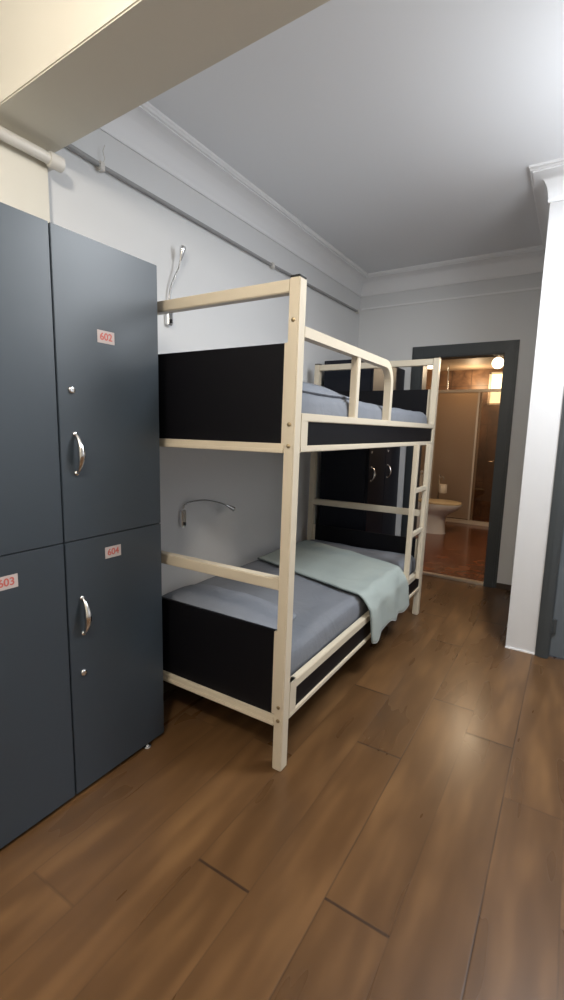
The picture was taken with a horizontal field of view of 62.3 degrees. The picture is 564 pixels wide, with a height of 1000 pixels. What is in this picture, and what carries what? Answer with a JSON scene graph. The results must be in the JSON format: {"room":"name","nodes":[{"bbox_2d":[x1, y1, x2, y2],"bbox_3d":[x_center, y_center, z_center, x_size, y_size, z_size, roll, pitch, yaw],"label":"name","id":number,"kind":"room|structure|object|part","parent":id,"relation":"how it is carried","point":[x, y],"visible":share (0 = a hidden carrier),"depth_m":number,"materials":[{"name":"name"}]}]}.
{"room":"dormitory","nodes":[
{"label":"dormitory","id":0,"kind":"room"},
{"bbox_2d":[48,128,359,595],"bbox_3d":[-0.983,-0.388,2.075,0.100,2.800,6.530,7,10,31],"label":"wall","id":1,"kind":"structure","parent":0,"point":[103,208],"depth_m":2.78,"materials":[{"name":"paint"}]},
{"bbox_2d":[0,125,49,222],"bbox_3d":[-1.385,-0.084,1.336,0.053,2.400,1.592,7,10,31],"label":"wall","id":2,"kind":"structure","parent":1,"relation":"attached to","point":[24,186],"depth_m":1.75,"materials":[{"name":"beige paint"}]},
{"bbox_2d":[0,126,65,172],"bbox_3d":[-1.313,-1.222,1.170,0.112,0.053,1.610,7,10,31],"label":"pipe","id":3,"kind":"object","parent":1,"relation":"attached to","point":[53,161],"visible":0.93,"depth_m":1.72,"materials":[{"name":"white metal"}]},
{"bbox_2d":[0,0,329,152],"bbox_3d":[0.860,-1.317,0.479,4.517,0.400,0.260,7,10,34],"label":"beam","id":4,"kind":"structure","parent":1,"relation":"attached to","point":[69,69],"depth_m":1.37,"materials":[{"name":"paint"}]},
{"bbox_2d":[165,245,185,325],"bbox_3d":[-0.560,-1.128,2.454,0.111,0.408,0.040,-1,9,-18],"label":"reading lamp","id":5,"kind":"object","parent":1,"relation":"attached to","point":[168,317],"visible":0.94,"depth_m":2.45,"materials":[{"name":"silver metal"}]},
{"bbox_2d":[179,499,234,526],"bbox_3d":[-0.446,0.067,2.830,0.039,0.150,0.403,10,12,44],"label":"reading lamp","id":6,"kind":"object","parent":1,"relation":"attached to","point":[182,513],"visible":1,"depth_m":2.70,"materials":[{"name":"silver metal"}]},
{"bbox_2d":[66,144,358,313],"bbox_3d":[-0.098,-1.644,3.148,0.031,0.124,3.120,7,10,31],"label":"conduit","id":7,"kind":"object","parent":1,"relation":"attached to","point":[100,166],"visible":0.94,"depth_m":2.40,"materials":[{"name":"grey"}]},
{"bbox_2d":[0,516,563,999],"bbox_3d":[1.798,1.050,2.639,4.900,0.120,10.100,7,10,31],"label":"floor","id":8,"kind":"structure","parent":0,"point":[408,842],"depth_m":1.53,"materials":[{"name":"brown wood"}]},
{"bbox_2d":[0,202,74,848],"bbox_3d":[-1.006,0.130,1.473,0.474,1.955,0.430,7,10,31],"label":"locker","id":9,"kind":"object","parent":8,"relation":"on","point":[37,761],"visible":1,"depth_m":1.46,"materials":[{"name":"grey metal"}]},
{"bbox_3d":[-0.832,0.250,1.407,0.001,0.042,0.070,7,10,31],"label":"number plate","id":10,"kind":"part","parent":9,"relation":"part of","materials":[{"name":"grey plastic"}]},
{"bbox_3d":[-0.838,-0.325,1.305,0.018,0.996,0.428,7,10,31],"label":"door","id":11,"kind":"part","parent":9,"relation":"part of","materials":[{"name":"grey metal"}]},
{"bbox_3d":[-0.861,0.634,1.451,0.018,0.940,0.428,7,10,31],"label":"door","id":12,"kind":"part","parent":9,"relation":"part of","materials":[{"name":"grey metal"}]},
{"bbox_2d":[48,222,163,793],"bbox_3d":[-0.775,0.080,1.837,0.474,1.955,0.430,7,10,31],"label":"locker","id":13,"kind":"object","parent":8,"relation":"on","point":[104,297],"visible":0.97,"depth_m":1.70,"materials":[{"name":"grey metal"}]},
{"bbox_3d":[-0.671,-0.152,1.549,0.044,0.148,0.025,7,10,31],"label":"handle","id":14,"kind":"part","parent":13,"relation":"part of","materials":[{"name":"silver metal"}]},
{"bbox_3d":[-0.685,0.410,1.635,0.044,0.148,0.025,7,10,31],"label":"handle","id":15,"kind":"part","parent":13,"relation":"part of","materials":[{"name":"silver metal"}]},
{"bbox_3d":[-0.608,-0.375,1.670,0.018,0.996,0.428,7,10,31],"label":"door","id":16,"kind":"part","parent":13,"relation":"part of","materials":[{"name":"grey metal"}]},
{"bbox_3d":[-0.609,-0.562,1.614,0.001,0.042,0.070,7,10,31],"label":"number plate","id":17,"kind":"part","parent":13,"relation":"part of","materials":[{"name":"grey plastic"}]},
{"bbox_3d":[-0.631,0.584,1.815,0.018,0.940,0.428,7,10,31],"label":"door","id":18,"kind":"part","parent":13,"relation":"part of","materials":[{"name":"grey metal"}]},
{"bbox_3d":[-0.626,0.191,1.729,0.001,0.042,0.070,7,10,31],"label":"number plate","id":19,"kind":"part","parent":13,"relation":"part of","materials":[{"name":"grey plastic"}]},
{"bbox_2d":[157,274,440,770],"bbox_3d":[0.147,0.002,2.787,1.014,1.868,1.991,7,10,31],"label":"bunk bed","id":20,"kind":"object","parent":8,"relation":"on","point":[248,398],"visible":0.67,"depth_m":1.91,"materials":[{"name":"beige metal"}]},
{"bbox_3d":[-0.398,0.832,2.091,0.881,0.034,0.046,7,10,31],"label":"cross rail","id":21,"kind":"part","parent":20,"relation":"part of","materials":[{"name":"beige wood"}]},
{"bbox_3d":[-0.375,0.276,2.005,0.882,0.045,0.040,7,10,31],"label":"rail","id":22,"kind":"part","parent":20,"relation":"part of","materials":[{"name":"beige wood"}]},
{"bbox_3d":[-0.358,-0.231,1.921,0.881,0.034,0.046,7,10,31],"label":"cross rail","id":23,"kind":"part","parent":20,"relation":"part of","materials":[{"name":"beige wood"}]},
{"bbox_3d":[-0.337,-0.778,1.836,0.882,0.043,0.040,7,10,31],"label":"rail","id":24,"kind":"part","parent":20,"relation":"part of","materials":[{"name":"beige wood"}]},
{"bbox_3d":[0.023,0.161,1.740,0.070,1.862,0.050,7,10,31],"label":"post","id":25,"kind":"part","parent":20,"relation":"part of","materials":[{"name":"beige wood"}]},
{"bbox_3d":[0.033,0.797,1.883,0.027,0.153,0.055,7,10,31],"label":"corner plate","id":26,"kind":"part","parent":20,"relation":"part of","materials":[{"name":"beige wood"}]},
{"bbox_3d":[0.072,-0.247,1.716,0.027,0.142,0.055,7,10,31],"label":"corner plate","id":27,"kind":"part","parent":20,"relation":"part of","materials":[{"name":"beige wood"}]},
{"bbox_2d":[197,539,414,676],"bbox_3d":[0.119,0.534,2.877,0.891,0.161,1.889,7,10,31],"label":"mattress","id":28,"kind":"object","parent":20,"relation":"on","point":[323,611],"visible":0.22,"depth_m":2.45,"materials":[{"name":"grey fabric"}]},
{"bbox_2d":[162,584,295,628],"bbox_3d":[-0.302,0.499,2.239,0.690,0.104,0.370,7,10,31],"label":"pillow","id":29,"kind":"object","parent":28,"relation":"on","point":[244,606],"visible":0.57,"depth_m":2.15,"materials":[{"name":"grey fabric"}]},
{"bbox_2d":[257,540,408,643],"bbox_3d":[0.322,0.555,3.114,0.692,0.298,1.126,-7,12,-42],"label":"blanket","id":30,"kind":"object","parent":28,"relation":"on","point":[383,586],"visible":0.89,"depth_m":2.92,"materials":[{"name":"fabric"}]},
{"bbox_3d":[0.256,-0.153,3.848,0.070,1.862,0.050,7,10,31],"label":"post","id":31,"kind":"part","parent":20,"relation":"part of","materials":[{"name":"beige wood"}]},
{"bbox_3d":[0.316,-0.515,2.069,0.040,0.303,0.968,7,10,31],"label":"guard rail","id":32,"kind":"part","parent":20,"relation":"part of","materials":[{"name":"beige wood"}]},
{"bbox_3d":[0.515,0.635,2.646,0.030,0.040,1.885,7,10,31],"label":"rail","id":33,"kind":"part","parent":20,"relation":"part of","materials":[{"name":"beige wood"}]},
{"bbox_3d":[0.511,0.756,2.665,0.030,0.021,1.885,7,10,31],"label":"rail","id":34,"kind":"part","parent":20,"relation":"part of","materials":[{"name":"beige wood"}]},
{"bbox_2d":[301,392,426,423],"bbox_3d":[0.156,-0.460,2.718,0.891,0.204,1.889,7,10,31],"label":"mattress","id":35,"kind":"object","parent":20,"relation":"on","point":[311,404],"visible":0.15,"depth_m":2.10,"materials":[{"name":"grey fabric"}]},
{"bbox_2d":[302,382,348,399],"bbox_3d":[-0.125,-0.510,2.144,0.740,0.089,0.590,7,10,31],"label":"pillow","id":36,"kind":"object","parent":35,"relation":"on","point":[309,388],"visible":0.09,"depth_m":1.96,"materials":[{"name":"grey fabric"}]},
{"bbox_3d":[0.549,-0.294,2.498,0.030,0.024,1.885,7,10,31],"label":"rail","id":37,"kind":"part","parent":20,"relation":"part of","materials":[{"name":"beige wood"}]},
{"bbox_3d":[0.642,0.053,3.635,0.882,0.045,0.040,7,10,31],"label":"rail","id":38,"kind":"part","parent":20,"relation":"part of","materials":[{"name":"beige wood"}]},
{"bbox_3d":[0.554,-0.408,2.479,0.030,0.030,1.885,7,10,31],"label":"rail","id":39,"kind":"part","parent":20,"relation":"part of","materials":[{"name":"beige wood"}]},
{"bbox_3d":[0.681,-1.001,3.467,0.882,0.043,0.040,7,10,31],"label":"rail","id":40,"kind":"part","parent":20,"relation":"part of","materials":[{"name":"beige wood"}]},
{"bbox_3d":[0.978,0.088,3.232,0.044,0.945,0.035,7,10,31],"label":"ladder rail","id":41,"kind":"part","parent":20,"relation":"part of","materials":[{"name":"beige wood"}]},
{"bbox_3d":[1.040,-0.062,3.371,0.070,1.862,0.050,7,10,31],"label":"post","id":42,"kind":"part","parent":20,"relation":"part of","materials":[{"name":"beige wood"}]},
{"bbox_2d":[319,359,385,532],"bbox_3d":[0.643,-0.212,4.091,0.484,1.925,0.390,7,10,31],"label":"locker","id":43,"kind":"object","parent":8,"relation":"on","point":[353,475],"visible":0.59,"depth_m":3.93,"materials":[{"name":"black metal"}]},
{"bbox_3d":[0.755,-0.211,3.853,0.044,0.128,0.025,7,10,31],"label":"handle","id":44,"kind":"part","parent":43,"relation":"part of","materials":[{"name":"silver metal"}]},
{"bbox_3d":[0.802,-0.201,3.992,0.019,1.907,0.388,7,10,31],"label":"door","id":45,"kind":"part","parent":43,"relation":"part of","materials":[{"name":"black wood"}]},
{"bbox_2d":[381,367,404,534],"bbox_3d":[0.852,-0.257,4.422,0.484,1.925,0.390,7,10,31],"label":"locker","id":46,"kind":"object","parent":8,"relation":"on","point":[392,459],"visible":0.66,"depth_m":4.30,"materials":[{"name":"grey metal"}]},
{"bbox_3d":[0.964,-0.256,4.184,0.044,0.128,0.025,7,10,31],"label":"handle","id":47,"kind":"part","parent":46,"relation":"part of","materials":[{"name":"silver metal"}]},
{"bbox_2d":[416,470,461,533],"bbox_3d":[2.027,0.025,6.296,0.765,0.822,0.400,7,10,31],"label":"toilet","id":48,"kind":"object","parent":8,"relation":"on","point":[438,509],"visible":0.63,"depth_m":6.19,"materials":[{"name":"white ceramic"}]},
{"bbox_3d":[2.108,0.023,6.245,0.570,0.031,0.390,7,10,31],"label":"seat lid","id":49,"kind":"part","parent":48,"relation":"part of","materials":[{"name":"beige plastic"}]},
{"bbox_3d":[2.088,0.238,6.287,0.610,0.405,0.376,7,10,31],"label":"bowl","id":50,"kind":"part","parent":48,"relation":"part of","materials":[{"name":"white ceramic"}]},
{"bbox_2d":[437,475,443,498],"bbox_3d":[2.207,0.018,6.610,0.160,0.750,0.158,7,10,31],"label":"stand","id":51,"kind":"object","parent":8,"relation":"on","point":[439,475],"visible":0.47,"depth_m":6.57,"materials":[{"name":"silver metal"}]},
{"bbox_2d":[439,484,446,492],"bbox_3d":[2.262,-0.159,6.551,0.106,0.120,0.106,7,10,31],"label":"toilet roll","id":52,"kind":"object","parent":51,"relation":"on","point":[442,487],"visible":1,"depth_m":6.51,"materials":[{"name":"white paper"}]},
{"bbox_2d":[420,365,500,526],"bbox_3d":[2.804,-0.798,6.812,1.676,2.330,0.100,7,10,31],"label":"shower enclosure","id":53,"kind":"object","parent":8,"relation":"on","point":[458,415],"visible":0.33,"depth_m":6.95,"materials":[{"name":"beige glass"}]},
{"bbox_3d":[2.196,-0.698,7.191,0.236,1.860,0.006,7,10,31],"label":"glass panel","id":54,"kind":"part","parent":53,"relation":"part of","materials":[{"name":"beige"}]},
{"bbox_3d":[2.455,-1.810,6.895,0.023,0.370,0.024,7,10,31],"label":"ceiling support rod","id":55,"kind":"part","parent":53,"relation":"part of","materials":[{"name":"silver metal"}]},
{"bbox_3d":[2.582,-0.658,6.988,0.618,1.860,0.006,7,10,31],"label":"glass panel","id":56,"kind":"part","parent":53,"relation":"part of","materials":[{"name":"beige"}]},
{"bbox_2d":[148,0,563,272],"bbox_3d":[1.001,-1.593,0.656,4.705,0.100,6.530,7,10,31],"label":"ceiling","id":57,"kind":"structure","parent":0,"point":[401,133],"depth_m":2.19,"materials":[{"name":"white paint"}]},
{"bbox_2d":[426,369,431,388],"bbox_3d":[1.527,-0.763,6.451,0.100,2.350,3.570,7,10,31],"label":"wall","id":58,"kind":"structure","parent":0,"point":[429,372],"depth_m":7.48,"materials":[{"name":"brown stone"}]},
{"bbox_2d":[358,272,542,584],"bbox_3d":[1.468,-0.667,4.304,1.670,2.800,0.120,7,10,31],"label":"wall","id":59,"kind":"structure","parent":0,"point":[389,333],"depth_m":4.04,"materials":[{"name":"paint"}]},
{"bbox_2d":[361,287,541,309],"bbox_3d":[1.459,-1.760,4.082,1.630,0.015,0.012,7,10,31],"label":"trim","id":60,"kind":"structure","parent":59,"relation":"attached to","point":[534,288],"depth_m":4.05,"materials":[{"name":"white paint"}]},
{"bbox_2d":[401,340,519,587],"bbox_3d":[1.585,-0.318,4.268,0.886,2.125,0.156,7,10,31],"label":"door frame","id":61,"kind":"structure","parent":59,"relation":"in","point":[509,349],"depth_m":4.06,"materials":[{"name":"grey wood"}]},
{"bbox_2d":[496,583,511,590],"bbox_3d":[1.998,0.769,4.087,0.219,0.050,0.012,7,10,31],"label":"baseboard","id":62,"kind":"structure","parent":59,"relation":"attached to","point":[498,585],"depth_m":4.11,"materials":[{"name":"brown"}]},
{"bbox_2d":[429,356,503,370],"bbox_3d":[2.310,-1.886,5.803,1.880,0.100,3.570,7,10,31],"label":"ceiling","id":63,"kind":"structure","parent":0,"point":[488,362],"depth_m":6.75,"materials":[{"name":"beige paint"}]},
{"bbox_2d":[439,368,502,517],"bbox_3d":[3.202,-0.874,7.443,1.680,2.350,0.100,7,10,31],"label":"wall","id":64,"kind":"structure","parent":0,"point":[479,378],"depth_m":7.40,"materials":[{"name":"brown stone"}]},
{"bbox_2d":[487,372,502,404],"bbox_3d":[3.345,-1.720,7.208,0.280,0.500,0.070,7,10,31],"label":"window","id":65,"kind":"structure","parent":64,"relation":"in","point":[495,378],"depth_m":7.23,"materials":[{"name":"white glass"}]},
{"bbox_3d":[3.349,-1.721,7.215,0.220,0.440,0.006,7,10,31],"label":"pane","id":66,"kind":"part","parent":65,"relation":"part of","materials":[{"name":"beige glass"}]},
{"bbox_2d":[505,200,563,652],"bbox_3d":[3.037,-0.374,2.611,2.855,2.800,1.365,7,10,31],"label":"wall","id":67,"kind":"structure","parent":0,"point":[547,390],"depth_m":2.76,"materials":[{"name":"white paint"}]},
{"bbox_2d":[99,101,563,296],"bbox_3d":[1.820,-1.638,1.976,4.505,0.168,3.193,7,10,31],"label":"trim","id":68,"kind":"structure","parent":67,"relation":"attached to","point":[144,129],"depth_m":2.98,"materials":[{"name":"white paint"}]},
{"bbox_2d":[505,646,534,654],"bbox_3d":[1.502,0.950,2.945,0.172,0.012,0.008,7,10,31],"label":"baseboard","id":69,"kind":"structure","parent":67,"relation":"attached to","point":[524,651],"depth_m":2.94,"materials":[{"name":"white paint"}]},
{"bbox_2d":[535,395,563,658],"bbox_3d":[1.999,-0.037,2.498,0.948,2.120,0.104,7,10,31],"label":"door","id":70,"kind":"structure","parent":67,"relation":"in","point":[550,631],"depth_m":2.79,"materials":[{"name":"grey wood"}]}
]}

